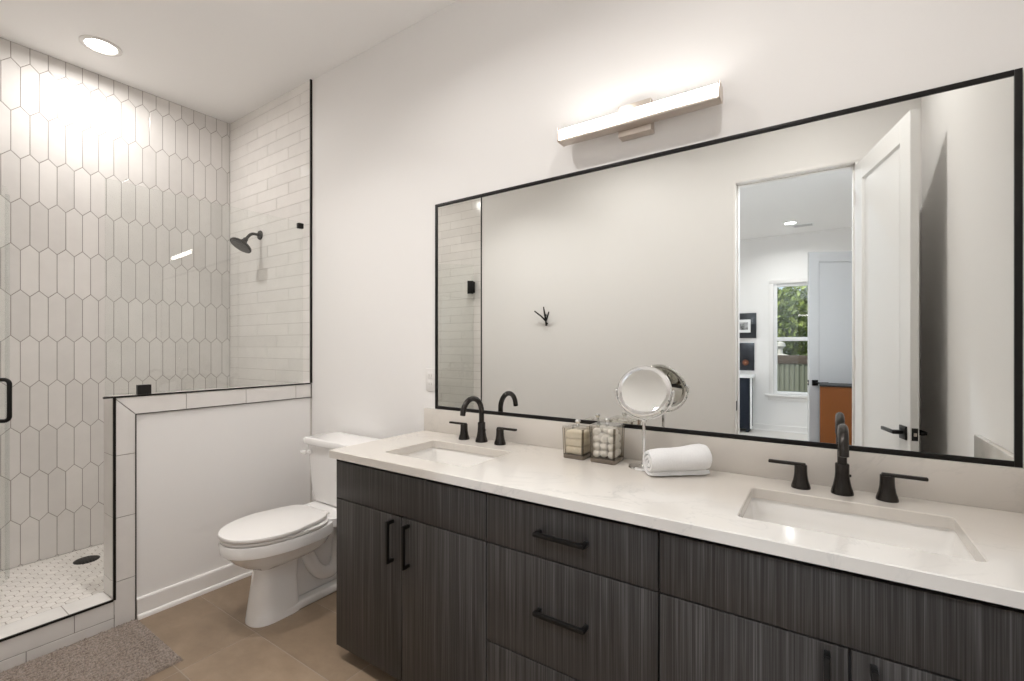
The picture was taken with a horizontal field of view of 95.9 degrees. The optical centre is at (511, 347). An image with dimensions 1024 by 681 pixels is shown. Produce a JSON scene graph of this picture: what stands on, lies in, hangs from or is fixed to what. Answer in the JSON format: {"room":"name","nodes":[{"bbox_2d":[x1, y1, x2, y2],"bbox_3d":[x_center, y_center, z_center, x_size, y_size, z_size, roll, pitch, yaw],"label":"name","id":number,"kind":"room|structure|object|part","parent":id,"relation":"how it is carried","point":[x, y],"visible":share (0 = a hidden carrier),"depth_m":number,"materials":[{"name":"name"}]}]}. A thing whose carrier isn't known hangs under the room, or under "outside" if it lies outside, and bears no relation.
{"room":"bathroom","nodes":[
{"label":"bathroom","id":0,"kind":"room"},
{"bbox_2d":[0,378,11,422],"bbox_3d":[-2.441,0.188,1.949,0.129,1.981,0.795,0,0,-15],"label":"door handle","id":1,"kind":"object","parent":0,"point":[8,381],"depth_m":2.27,"materials":[{"name":"black metal"}]},
{"bbox_2d":[0,543,103,625],"bbox_3d":[-2.316,1.290,2.594,0.928,0.060,1.800,0,0,34],"label":"floor","id":2,"kind":"structure","parent":0,"point":[27,590],"depth_m":2.46,"materials":[{"name":"beige tile"}]},
{"bbox_2d":[73,555,99,564],"bbox_3d":[-2.518,1.260,2.734,0.120,0.006,0.120,0,0,34],"label":"shower drain","id":3,"kind":"object","parent":2,"relation":"on","point":[87,559],"visible":1,"depth_m":2.73,"materials":[{"name":"black metal"}]},
{"bbox_2d":[0,37,229,571],"bbox_3d":[-2.745,-0.210,2.889,0.119,3.060,2.051,0,0,34],"label":"wall","id":4,"kind":"structure","parent":0,"point":[115,195],"depth_m":2.89,"materials":[{"name":"white tile"}]},
{"bbox_2d":[104,383,311,627],"bbox_3d":[-1.647,0.779,2.632,0.146,1.081,1.013,0,0,34],"label":"wall","id":5,"kind":"structure","parent":0,"point":[200,471],"depth_m":2.43,"materials":[{"name":"white paint"}]},
{"bbox_2d":[113,398,115,600],"bbox_3d":[-1.870,0.715,2.173,0.009,0.950,0.010,0,0,34],"label":"trim","id":6,"kind":"structure","parent":5,"relation":"attached to","point":[114,399],"depth_m":2.17,"materials":[{"name":"black metal"}]},
{"bbox_2d":[137,563,252,619],"bbox_3d":[-1.557,1.270,2.623,0.026,0.100,0.927,0,0,34],"label":"baseboard","id":7,"kind":"structure","parent":5,"relation":"attached to","point":[157,601],"depth_m":2.42,"materials":[{"name":"white wood"}]},
{"bbox_2d":[108,223,303,396],"bbox_3d":[-1.649,-0.283,2.601,0.032,1.045,0.984,0,0,36],"label":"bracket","id":8,"kind":"object","parent":5,"relation":"on","point":[145,388],"visible":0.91,"depth_m":2.32,"materials":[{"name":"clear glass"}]},
{"bbox_2d":[103,383,310,398],"bbox_3d":[-1.602,0.236,2.571,0.009,0.008,1.042,0,0,34],"label":"trim","id":9,"kind":"structure","parent":5,"relation":"attached to","point":[299,383],"depth_m":2.47,"materials":[{"name":"black metal"}]},
{"bbox_2d":[135,397,310,619],"bbox_3d":[-1.565,0.822,2.625,0.006,0.996,0.933,0,0,34],"label":"trim","id":10,"kind":"structure","parent":5,"relation":"attached to","point":[304,397],"depth_m":2.24,"materials":[{"name":"grey metal"}]},
{"bbox_2d":[310,79,311,382],"bbox_3d":[-1.308,-0.754,3.006,0.009,1.972,0.013,0,0,34],"label":"trim","id":11,"kind":"structure","parent":5,"relation":"attached to","point":[310,79],"depth_m":3.00,"materials":[{"name":"black metal"}]},
{"bbox_2d":[22,575,398,680],"bbox_3d":[-0.908,1.380,1.653,4.548,0.120,2.051,0,0,34],"label":"floor","id":12,"kind":"structure","parent":0,"point":[209,631],"depth_m":2.06,"materials":[{"name":"beige tile"}]},
{"bbox_2d":[0,591,113,672],"bbox_3d":[-2.152,1.255,1.882,0.146,0.130,0.802,0,0,34],"label":"kerb","id":13,"kind":"object","parent":12,"relation":"on","point":[18,650],"visible":0.94,"depth_m":2.02,"materials":[{"name":"grey tile"}]},
{"bbox_2d":[0,599,112,641],"bbox_3d":[-2.095,1.190,1.839,0.009,0.009,0.794,0,0,34],"label":"trim","id":14,"kind":"structure","parent":13,"relation":"attached to","point":[109,601],"depth_m":2.00,"materials":[{"name":"black metal"}]},
{"bbox_2d":[0,619,182,680],"bbox_3d":[-1.835,1.309,1.730,0.509,0.021,0.864,0,0,34],"label":"bath mat","id":15,"kind":"object","parent":12,"relation":"on","point":[128,651],"visible":1,"depth_m":1.93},
{"bbox_2d":[218,432,379,627],"bbox_3d":[-1.111,0.918,2.402,0.464,0.803,0.738,0,0,34],"label":"toilet","id":16,"kind":"object","parent":12,"relation":"on","point":[290,551],"visible":0.73,"depth_m":2.29,"materials":[{"name":"white ceramic"}]},
{"bbox_3d":[-1.187,0.874,2.289,0.390,0.020,0.466,0,0,34],"label":"lid","id":17,"kind":"part","parent":16,"relation":"part of","materials":[{"name":"white plastic"}]},
{"bbox_3d":[-1.183,0.895,2.293,0.384,0.016,0.465,0,0,34],"label":"seat","id":18,"kind":"part","parent":16,"relation":"part of","materials":[{"name":"white plastic"}]},
{"bbox_3d":[-1.169,0.985,2.315,0.392,0.160,0.524,0,0,34],"label":"bowl","id":19,"kind":"part","parent":16,"relation":"part of","materials":[{"name":"white ceramic"}]},
{"bbox_3d":[-1.179,0.598,2.640,0.061,0.032,0.039,0,0,34],"label":"flush lever","id":20,"kind":"part","parent":16,"relation":"part of","materials":[{"name":"white"}]},
{"bbox_3d":[-0.960,0.721,2.626,0.430,0.332,0.190,0,0,34],"label":"tank","id":21,"kind":"part","parent":16,"relation":"part of","materials":[{"name":"white ceramic"}]},
{"bbox_3d":[-0.964,0.536,2.620,0.464,0.039,0.212,0,0,34],"label":"tank lid","id":22,"kind":"part","parent":16,"relation":"part of","materials":[{"name":"white ceramic"}]},
{"bbox_2d":[337,459,488,680],"bbox_3d":[-0.270,0.894,1.958,0.794,0.852,0.590,0,0,34],"label":"vanity cabinet","id":23,"kind":"object","parent":12,"relation":"on","point":[412,550],"visible":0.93,"depth_m":1.71,"materials":[{"name":"black wood"}]},
{"bbox_3d":[-0.576,0.953,1.861,0.389,0.621,0.019,0,0,34],"label":"door","id":24,"kind":"part","parent":23,"relation":"part of","materials":[{"name":"laminate"}]},
{"bbox_3d":[-0.465,0.739,1.754,0.012,0.159,0.034,0,0,34],"label":"handle","id":25,"kind":"part","parent":23,"relation":"part of","materials":[{"name":"black metal"}]},
{"bbox_3d":[-0.394,0.739,1.706,0.012,0.159,0.034,0,0,34],"label":"handle","id":26,"kind":"part","parent":23,"relation":"part of","materials":[{"name":"black metal"}]},
{"bbox_3d":[-0.246,0.953,1.639,0.395,0.621,0.019,0,0,34],"label":"door","id":27,"kind":"part","parent":23,"relation":"part of","materials":[{"name":"laminate"}]},
{"bbox_2d":[487,493,660,680],"bbox_3d":[0.294,0.894,1.578,0.562,0.852,0.590,0,0,34],"label":"vanity cabinet","id":28,"kind":"object","parent":12,"relation":"on","point":[572,595],"visible":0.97,"depth_m":1.35,"materials":[{"name":"black wood"}]},
{"bbox_3d":[0.154,1.113,1.370,0.558,0.299,0.019,0,0,34],"label":"drawer","id":29,"kind":"part","parent":28,"relation":"part of","materials":[{"name":"laminate"}]},
{"bbox_3d":[0.139,0.798,1.348,0.166,0.012,0.034,0,0,34],"label":"handle","id":30,"kind":"part","parent":28,"relation":"part of","materials":[{"name":"black metal"}]},
{"bbox_3d":[0.139,0.560,1.348,0.166,0.012,0.034,0,0,34],"label":"handle","id":31,"kind":"part","parent":28,"relation":"part of","materials":[{"name":"black metal"}]},
{"bbox_3d":[0.154,0.561,1.370,0.558,0.154,0.019,0,0,34],"label":"drawer","id":32,"kind":"part","parent":28,"relation":"part of","materials":[{"name":"laminate"}]},
{"bbox_2d":[660,530,1023,680],"bbox_3d":[0.874,0.894,1.189,0.831,0.852,0.590,0,0,34],"label":"vanity cabinet","id":33,"kind":"object","parent":12,"relation":"on","point":[728,612],"visible":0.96,"depth_m":1.02,"materials":[{"name":"black wood"}]},
{"bbox_2d":[329,430,1023,609],"bbox_3d":[0.305,0.452,1.580,2.212,0.032,0.579,0,0,34],"label":"countertop","id":34,"kind":"structure","parent":33,"relation":"on","point":[712,506],"depth_m":1.27,"materials":[{"name":"white stone"}]},
{"bbox_2d":[403,447,496,466],"bbox_3d":[-0.265,0.543,1.923,0.500,0.149,0.351,0,0,34],"label":"sink","id":35,"kind":"object","parent":34,"relation":"in","point":[453,457],"visible":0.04,"depth_m":2.09,"materials":[{"name":"white ceramic"}]},
{"bbox_2d":[449,396,516,445],"bbox_3d":[-0.173,0.328,2.082,0.385,0.216,0.175,0,0,34],"label":"faucet","id":36,"kind":"object","parent":34,"relation":"on","point":[481,437],"visible":1,"depth_m":2.11,"materials":[{"name":"brown metal"}]},
{"bbox_3d":[-0.258,0.364,2.210,0.101,0.010,0.016,0,0,34],"label":"lever","id":37,"kind":"part","parent":36,"relation":"part of","materials":[{"name":"brown metal"}]},
{"bbox_3d":[-0.227,0.400,2.189,0.052,0.072,0.052,0,0,34],"label":"handle","id":38,"kind":"part","parent":36,"relation":"part of","materials":[{"name":"brown metal"}]},
{"bbox_3d":[-0.178,0.285,2.075,0.024,0.131,0.159,0,0,34],"label":"spout","id":39,"kind":"part","parent":36,"relation":"part of","materials":[{"name":"brown metal"}]},
{"bbox_3d":[-0.141,0.391,2.131,0.057,0.091,0.057,0,0,34],"label":"spout","id":40,"kind":"part","parent":36,"relation":"part of","materials":[{"name":"brown metal"}]},
{"bbox_3d":[-0.054,0.400,2.073,0.052,0.072,0.052,0,0,34],"label":"handle","id":41,"kind":"part","parent":36,"relation":"part of","materials":[{"name":"brown metal"}]},
{"bbox_3d":[-0.023,0.364,2.052,0.101,0.010,0.016,0,0,34],"label":"lever","id":42,"kind":"part","parent":36,"relation":"part of","materials":[{"name":"brown metal"}]},
{"bbox_2d":[562,419,592,459],"bbox_3d":[0.261,0.361,1.835,0.094,0.150,0.094,0,0,34],"label":"glass jar","id":43,"kind":"object","parent":34,"relation":"on","point":[582,456],"visible":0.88,"depth_m":1.81,"materials":[{"name":"brown"}]},
{"bbox_2d":[566,428,589,454],"bbox_3d":[0.262,0.374,1.834,0.074,0.090,0.075,0,0,34],"label":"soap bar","id":44,"kind":"object","parent":43,"relation":"in","point":[573,440],"visible":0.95,"depth_m":1.81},
{"bbox_2d":[589,418,624,464],"bbox_3d":[0.365,0.353,1.770,0.106,0.166,0.106,0,0,34],"label":"glass jar","id":45,"kind":"object","parent":34,"relation":"on","point":[604,460],"visible":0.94,"depth_m":1.75,"materials":[{"name":"brown"}]},
{"bbox_2d":[593,449,599,456],"bbox_3d":[0.324,0.404,1.762,0.030,0.030,0.030,0,0,34],"label":"ball","id":46,"kind":"object","parent":45,"relation":"in","point":[596,453],"visible":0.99,"depth_m":1.75,"materials":[{"name":"white fabric"}]},
{"bbox_2d":[593,442,599,449],"bbox_3d":[0.324,0.375,1.762,0.030,0.030,0.030,0,0,34],"label":"ball","id":47,"kind":"object","parent":46,"relation":"on","point":[596,445],"visible":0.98,"depth_m":1.75,"materials":[{"name":"white fabric"}]},
{"bbox_2d":[593,435,600,441],"bbox_3d":[0.325,0.347,1.762,0.030,0.030,0.030,0,0,34],"label":"ball","id":48,"kind":"object","parent":45,"relation":"in","point":[596,438],"visible":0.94,"depth_m":1.75,"materials":[{"name":"white fabric"}]},
{"bbox_2d":[593,428,600,434],"bbox_3d":[0.323,0.322,1.760,0.029,0.030,0.030,0,0,34],"label":"ball","id":49,"kind":"object","parent":45,"relation":"in","point":[596,431],"visible":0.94,"depth_m":1.75,"materials":[{"name":"white fabric"}]},
{"bbox_2d":[599,425,605,431],"bbox_3d":[0.356,0.320,1.811,0.030,0.030,0.029,0,0,34],"label":"ball","id":50,"kind":"object","parent":45,"relation":"in","point":[602,427],"visible":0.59,"depth_m":1.80,"materials":[{"name":"white fabric"}]},
{"bbox_2d":[600,450,607,456],"bbox_3d":[0.348,0.402,1.747,0.030,0.030,0.030,0,0,34],"label":"ball","id":51,"kind":"object","parent":45,"relation":"in","point":[602,453],"visible":0.99,"depth_m":1.74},
{"bbox_2d":[600,443,607,450],"bbox_3d":[0.347,0.376,1.746,0.029,0.030,0.030,0,0,34],"label":"ball","id":52,"kind":"object","parent":51,"relation":"on","point":[603,446],"visible":1,"depth_m":1.74,"materials":[{"name":"white fabric"}]},
{"bbox_2d":[600,435,607,442],"bbox_3d":[0.347,0.347,1.745,0.029,0.030,0.030,0,0,34],"label":"ball","id":53,"kind":"object","parent":52,"relation":"on","point":[603,438],"visible":1,"depth_m":1.74,"materials":[{"name":"white fabric"}]},
{"bbox_2d":[604,426,610,433],"bbox_3d":[0.366,0.319,1.770,0.030,0.030,0.030,0,0,34],"label":"ball","id":54,"kind":"object","parent":45,"relation":"in","point":[605,428],"visible":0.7,"depth_m":1.76,"materials":[{"name":"white fabric"}]},
{"bbox_3d":[0.365,0.298,1.770,0.106,0.008,0.106,0,0,34],"label":"lid","id":55,"kind":"part","parent":45,"relation":"part of","materials":[{"name":"clear glass"}]},
{"bbox_2d":[608,436,612,443],"bbox_3d":[0.374,0.347,1.729,0.030,0.030,0.030,0,0,34],"label":"ball","id":56,"kind":"object","parent":45,"relation":"in","point":[610,439],"visible":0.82,"depth_m":1.72,"materials":[{"name":"white fabric"}]},
{"bbox_2d":[608,428,612,436],"bbox_3d":[0.374,0.320,1.729,0.030,0.030,0.030,0,0,34],"label":"ball","id":57,"kind":"object","parent":45,"relation":"in","point":[610,431],"visible":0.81,"depth_m":1.72,"materials":[{"name":"white fabric"}]},
{"bbox_2d":[608,451,615,458],"bbox_3d":[0.373,0.404,1.728,0.030,0.030,0.030,0,0,34],"label":"ball","id":58,"kind":"object","parent":45,"relation":"in","point":[610,454],"visible":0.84,"depth_m":1.72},
{"bbox_2d":[608,444,612,451],"bbox_3d":[0.373,0.376,1.729,0.029,0.031,0.030,0,0,34],"label":"ball","id":59,"kind":"object","parent":58,"relation":"on","point":[610,446],"visible":0.79,"depth_m":1.72,"materials":[{"name":"white fabric"}]},
{"bbox_2d":[615,366,674,471],"bbox_3d":[0.475,0.252,1.663,0.210,0.368,0.108,0,0,34],"label":"makeup mirror","id":60,"kind":"object","parent":34,"relation":"on","point":[642,391],"visible":0.91,"depth_m":1.66,"materials":[{"name":"silver metal"}]},
{"bbox_2d":[643,444,711,475],"bbox_3d":[0.562,0.384,1.582,0.206,0.102,0.104,0,0,-7],"label":"rolled towel","id":61,"kind":"object","parent":34,"relation":"on","point":[693,459],"visible":1,"depth_m":1.54,"materials":[{"name":"white fabric"}]},
{"bbox_2d":[768,424,928,502],"bbox_3d":[0.950,0.328,1.327,0.385,0.216,0.175,0,0,34],"label":"faucet","id":62,"kind":"object","parent":34,"relation":"on","point":[841,486],"visible":1,"depth_m":1.35,"materials":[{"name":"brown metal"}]},
{"bbox_3d":[0.865,0.364,1.455,0.101,0.010,0.016,0,0,34],"label":"lever","id":63,"kind":"part","parent":62,"relation":"part of","materials":[{"name":"brown metal"}]},
{"bbox_3d":[0.896,0.400,1.434,0.052,0.072,0.052,0,0,34],"label":"handle","id":64,"kind":"part","parent":62,"relation":"part of","materials":[{"name":"brown metal"}]},
{"bbox_3d":[0.983,0.391,1.375,0.057,0.091,0.057,0,0,34],"label":"spout","id":65,"kind":"part","parent":62,"relation":"part of","materials":[{"name":"brown metal"}]},
{"bbox_3d":[0.946,0.285,1.320,0.024,0.131,0.159,0,0,34],"label":"spout","id":66,"kind":"part","parent":62,"relation":"part of","materials":[{"name":"brown metal"}]},
{"bbox_3d":[1.070,0.400,1.317,0.052,0.072,0.052,0,0,34],"label":"handle","id":67,"kind":"part","parent":62,"relation":"part of","materials":[{"name":"brown metal"}]},
{"bbox_3d":[1.101,0.364,1.296,0.101,0.010,0.016,0,0,34],"label":"lever","id":68,"kind":"part","parent":62,"relation":"part of","materials":[{"name":"brown metal"}]},
{"bbox_2d":[743,498,974,560],"bbox_3d":[0.856,0.543,1.186,0.516,0.149,0.356,0,0,34],"label":"sink","id":69,"kind":"object","parent":34,"relation":"in","point":[942,541],"visible":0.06,"depth_m":1.29,"materials":[{"name":"white ceramic"}]},
{"bbox_3d":[0.555,0.953,1.100,0.397,0.621,0.019,0,0,34],"label":"door","id":70,"kind":"part","parent":33,"relation":"part of","materials":[{"name":"laminate"}]},
{"bbox_3d":[0.674,0.745,0.988,0.012,0.174,0.034,0,0,34],"label":"handle","id":71,"kind":"part","parent":33,"relation":"part of","materials":[{"name":"black metal"}]},
{"bbox_3d":[0.740,0.745,0.944,0.012,0.174,0.034,0,0,34],"label":"handle","id":72,"kind":"part","parent":33,"relation":"part of","materials":[{"name":"black metal"}]},
{"bbox_3d":[0.889,0.953,0.875,0.399,0.621,0.019,0,0,34],"label":"door","id":73,"kind":"part","parent":33,"relation":"part of","materials":[{"name":"laminate"}]},
{"bbox_2d":[0,0,456,123],"bbox_3d":[-0.908,-1.800,1.653,4.548,0.120,2.051,0,0,34],"label":"ceiling","id":74,"kind":"structure","parent":0,"point":[223,60],"depth_m":2.59,"materials":[{"name":"white paint"}]},
{"bbox_2d":[79,35,122,56],"bbox_3d":[-2.374,-1.736,2.670,0.190,0.007,0.190,0,0,34],"label":"recessed light","id":75,"kind":"object","parent":74,"relation":"in","point":[96,44],"visible":1,"depth_m":2.66,"materials":[{"name":"white plastic"}]},
{"bbox_2d":[230,0,1023,502],"bbox_3d":[-0.372,-0.210,2.450,4.548,3.060,0.132,0,0,34],"label":"wall","id":76,"kind":"structure","parent":0,"point":[472,97],"depth_m":2.33,"materials":[{"name":"white paint"}]},
{"bbox_2d":[230,230,262,252],"bbox_3d":[-1.878,-0.755,3.264,0.150,0.178,0.200,0,0,34],"label":"shower head","id":77,"kind":"object","parent":76,"relation":"attached to","point":[240,244],"visible":1,"depth_m":3.24,"materials":[{"name":"brown metal"}]},
{"bbox_3d":[-1.901,-0.706,3.231,0.132,0.075,0.110,0,0,34],"label":"spray plate","id":78,"kind":"part","parent":77,"relation":"part of","materials":[{"name":"grey metal"}]},
{"bbox_3d":[-1.855,-0.787,3.298,0.021,0.070,0.109,0,0,34],"label":"arm","id":79,"kind":"part","parent":77,"relation":"part of","materials":[{"name":"brown metal"}]},
{"bbox_2d":[426,368,434,390],"bbox_3d":[-0.425,0.170,2.415,0.072,0.116,0.008,0,0,34],"label":"wall outlet","id":80,"kind":"object","parent":76,"relation":"attached to","point":[430,373],"visible":1,"depth_m":2.41,"materials":[{"name":"white plastic"}]},
{"bbox_2d":[428,372,432,378],"bbox_3d":[-0.426,0.148,2.412,0.034,0.034,0.002,0,0,34],"label":"socket","id":81,"kind":"object","parent":80,"relation":"attached to","point":[430,374],"depth_m":2.41,"materials":[{"name":"white plastic"}]},
{"bbox_2d":[428,381,432,386],"bbox_3d":[-0.426,0.193,2.412,0.034,0.034,0.002,0,0,34],"label":"socket","id":82,"kind":"object","parent":80,"relation":"attached to","point":[430,383],"depth_m":2.41,"materials":[{"name":"white plastic"}]},
{"bbox_2d":[557,80,722,146],"bbox_3d":[0.468,-0.876,1.757,0.615,0.120,0.104,0,0,34],"label":"vanity light","id":83,"kind":"object","parent":76,"relation":"attached to","point":[634,120],"visible":1,"depth_m":1.73,"materials":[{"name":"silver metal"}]},
{"bbox_2d":[424,408,1023,512],"bbox_3d":[0.461,0.378,1.813,2.212,0.117,0.019,0,0,34],"label":"backsplash","id":84,"kind":"structure","parent":76,"relation":"attached to","point":[996,487],"depth_m":1.48,"materials":[{"name":"white stone"}]},
{"bbox_2d":[435,68,1022,467],"bbox_3d":[0.476,-0.209,1.808,2.104,1.056,0.009,0,0,34],"label":"wall mirror","id":85,"kind":"object","parent":76,"relation":"attached to","point":[860,268],"visible":1,"depth_m":1.53,"materials":[{"name":"black metal"}]}
]}

